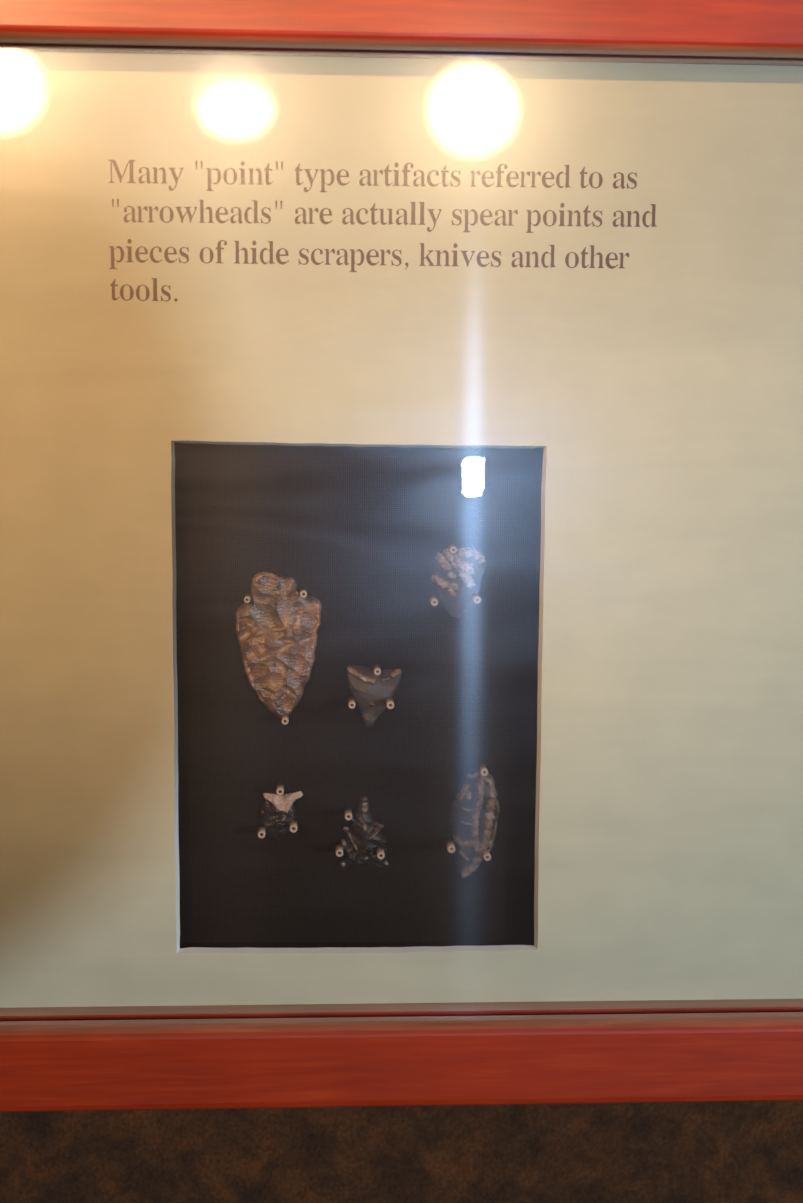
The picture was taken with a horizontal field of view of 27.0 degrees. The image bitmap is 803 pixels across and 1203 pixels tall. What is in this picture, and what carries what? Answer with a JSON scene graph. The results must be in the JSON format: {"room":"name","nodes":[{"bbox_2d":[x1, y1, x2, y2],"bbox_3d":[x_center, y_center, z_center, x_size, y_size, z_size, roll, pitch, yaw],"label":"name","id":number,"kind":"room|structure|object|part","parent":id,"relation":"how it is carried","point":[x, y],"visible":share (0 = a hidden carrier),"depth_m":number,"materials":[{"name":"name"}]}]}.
{"room":"museum","nodes":[
{"label":"museum","id":0,"kind":"room"},
{"bbox_2d":[0,1100,802,1202],"bbox_3d":[0.063,0.011,0.697,4.600,2.700,0.120,0,7,-3],"label":"wall","id":1,"kind":"structure","parent":0,"point":[732,1151],"depth_m":0.66,"materials":[{"name":"brown carpet"}]},
{"bbox_2d":[0,0,802,1111],"bbox_3d":[0.003,-0.020,0.595,0.501,0.392,0.067,0,7,-3],"label":"display case","id":2,"kind":"object","parent":1,"relation":"attached to","point":[331,297],"visible":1,"depth_m":0.58,"materials":[{"name":"red wood"}]},
{"bbox_2d":[244,593,250,602],"bbox_3d":[-0.054,-0.001,0.590,0.002,0.002,0.010,0,7,-3],"label":"pin","id":3,"kind":"object","parent":2,"relation":"attached to","point":[247,597],"visible":1,"depth_m":0.58,"materials":[{"name":"beige plastic"}]},
{"bbox_2d":[258,825,265,838],"bbox_3d":[-0.050,0.083,0.601,0.003,0.003,0.010,0,7,-3],"label":"pin","id":4,"kind":"object","parent":2,"relation":"attached to","point":[261,830],"visible":1,"depth_m":0.60,"materials":[{"name":"beige plastic"}]},
{"bbox_2d":[236,572,321,718],"bbox_3d":[-0.044,0.016,0.595,0.031,0.053,0.005,0,7,-3],"label":"arrowhead","id":5,"kind":"object","parent":2,"relation":"attached to","point":[276,631],"visible":1,"depth_m":0.59,"materials":[{"name":"brown stone"}]},
{"bbox_2d":[276,782,283,795],"bbox_3d":[-0.043,0.067,0.599,0.003,0.003,0.010,0,7,-3],"label":"pin","id":6,"kind":"object","parent":2,"relation":"attached to","point":[280,785],"visible":1,"depth_m":0.60,"materials":[{"name":"beige plastic"}]},
{"bbox_2d":[261,790,302,837],"bbox_3d":[-0.043,0.077,0.603,0.016,0.018,0.004,0,7,-3],"label":"arrowhead","id":7,"kind":"object","parent":2,"relation":"attached to","point":[277,812],"visible":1,"depth_m":0.60,"materials":[{"name":"black stone"}]},
{"bbox_2d":[281,714,288,724],"bbox_3d":[-0.042,0.042,0.596,0.002,0.002,0.010,0,7,-3],"label":"pin","id":8,"kind":"object","parent":2,"relation":"attached to","point":[285,718],"visible":1,"depth_m":0.59,"materials":[{"name":"beige plastic"}]},
{"bbox_2d":[289,819,297,832],"bbox_3d":[-0.039,0.081,0.601,0.003,0.003,0.010,0,7,-3],"label":"pin","id":9,"kind":"object","parent":2,"relation":"attached to","point":[293,828],"visible":1,"depth_m":0.60,"materials":[{"name":"beige plastic"}]},
{"bbox_2d":[300,588,306,597],"bbox_3d":[-0.035,-0.003,0.591,0.002,0.002,0.010,0,7,-3],"label":"pin","id":10,"kind":"object","parent":2,"relation":"attached to","point":[303,592],"visible":1,"depth_m":0.59,"materials":[{"name":"beige plastic"}]},
{"bbox_2d":[335,842,342,856],"bbox_3d":[-0.022,0.090,0.603,0.003,0.003,0.010,0,7,-3],"label":"pin","id":11,"kind":"object","parent":2,"relation":"attached to","point":[338,847],"visible":1,"depth_m":0.60,"materials":[{"name":"beige plastic"}]},
{"bbox_2d":[344,806,351,820],"bbox_3d":[-0.019,0.076,0.602,0.003,0.003,0.010,0,7,-3],"label":"pin","id":12,"kind":"object","parent":2,"relation":"attached to","point":[347,811],"visible":1,"depth_m":0.60,"materials":[{"name":"beige plastic"}]},
{"bbox_2d":[348,697,354,708],"bbox_3d":[-0.018,0.036,0.597,0.002,0.002,0.010,0,7,-3],"label":"pin","id":13,"kind":"object","parent":2,"relation":"attached to","point":[351,701],"visible":1,"depth_m":0.59,"materials":[{"name":"beige plastic"}]},
{"bbox_2d":[339,796,388,867],"bbox_3d":[-0.014,0.084,0.606,0.019,0.027,0.004,0,7,-3],"label":"arrowhead","id":14,"kind":"object","parent":2,"relation":"attached to","point":[363,837],"visible":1,"depth_m":0.61,"materials":[{"name":"black stone"}]},
{"bbox_2d":[347,665,401,727],"bbox_3d":[-0.010,0.034,0.599,0.020,0.023,0.004,0,7,-3],"label":"arrowhead","id":15,"kind":"object","parent":2,"relation":"attached to","point":[370,691],"visible":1,"depth_m":0.60,"materials":[{"name":"grey stone"}]},
{"bbox_2d":[373,664,380,674],"bbox_3d":[-0.009,0.024,0.596,0.002,0.002,0.010,0,7,-3],"label":"pin","id":16,"kind":"object","parent":2,"relation":"attached to","point":[377,671],"visible":1,"depth_m":0.59,"materials":[{"name":"beige plastic"}]},
{"bbox_2d":[376,846,384,859],"bbox_3d":[-0.008,0.091,0.604,0.003,0.003,0.010,0,7,-3],"label":"pin","id":17,"kind":"object","parent":2,"relation":"attached to","point":[380,850],"visible":1,"depth_m":0.60,"materials":[{"name":"beige plastic"}]},
{"bbox_2d":[386,698,393,708],"bbox_3d":[-0.004,0.036,0.597,0.003,0.003,0.010,0,7,-3],"label":"pin","id":18,"kind":"object","parent":2,"relation":"attached to","point":[389,702],"visible":1,"depth_m":0.59,"materials":[{"name":"beige plastic"}]},
{"bbox_3d":[0.002,0.159,0.618,0.501,0.030,0.067,0,7,-3],"label":"frame rail","id":19,"kind":"part","parent":2,"relation":"part of","materials":[{"name":"red wood"}]},
{"bbox_3d":[0.005,-0.199,0.572,0.501,0.030,0.067,0,7,-3],"label":"frame rail","id":20,"kind":"part","parent":2,"relation":"part of","materials":[{"name":"red wood"}]},
{"bbox_2d":[429,595,437,605],"bbox_3d":[0.011,0.000,0.593,0.003,0.003,0.010,0,7,-3],"label":"pin","id":21,"kind":"object","parent":2,"relation":"attached to","point":[432,599],"visible":1,"depth_m":0.59,"materials":[{"name":"beige plastic"}]},
{"bbox_2d":[445,838,454,852],"bbox_3d":[0.018,0.088,0.605,0.003,0.003,0.010,0,7,-3],"label":"pin","id":22,"kind":"object","parent":2,"relation":"attached to","point":[449,842],"visible":1,"depth_m":0.60,"materials":[{"name":"beige plastic"}]},
{"bbox_2d":[448,544,456,552],"bbox_3d":[0.018,-0.019,0.591,0.002,0.002,0.010,0,7,-3],"label":"pin","id":23,"kind":"object","parent":2,"relation":"attached to","point":[451,547],"visible":1,"depth_m":0.59,"materials":[{"name":"beige plastic"}]},
{"bbox_2d":[431,547,485,616],"bbox_3d":[0.020,-0.007,0.596,0.020,0.025,0.004,0,7,-3],"label":"scraper","id":24,"kind":"object","parent":2,"relation":"attached to","point":[456,577],"visible":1,"depth_m":0.59,"materials":[{"name":"stone"}]},
{"bbox_2d":[449,770,499,878],"bbox_3d":[0.027,0.082,0.607,0.019,0.040,0.004,0,7,-3],"label":"knife","id":25,"kind":"object","parent":2,"relation":"in","point":[474,814],"visible":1,"depth_m":0.61,"materials":[{"name":"stone"}]},
{"bbox_2d":[472,594,480,603],"bbox_3d":[0.026,-0.001,0.594,0.003,0.003,0.010,0,7,-3],"label":"pin","id":26,"kind":"object","parent":2,"relation":"attached to","point":[475,597],"visible":1,"depth_m":0.59,"materials":[{"name":"beige plastic"}]},
{"bbox_2d":[478,763,487,775],"bbox_3d":[0.029,0.060,0.602,0.003,0.003,0.010,0,7,-3],"label":"pin","id":27,"kind":"object","parent":2,"relation":"attached to","point":[483,770],"visible":1,"depth_m":0.60,"materials":[{"name":"beige plastic"}]},
{"bbox_2d":[482,849,490,860],"bbox_3d":[0.031,0.091,0.606,0.003,0.003,0.010,0,7,-3],"label":"pin","id":28,"kind":"object","parent":2,"relation":"attached to","point":[486,854],"visible":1,"depth_m":0.60,"materials":[{"name":"beige plastic"}]}
]}

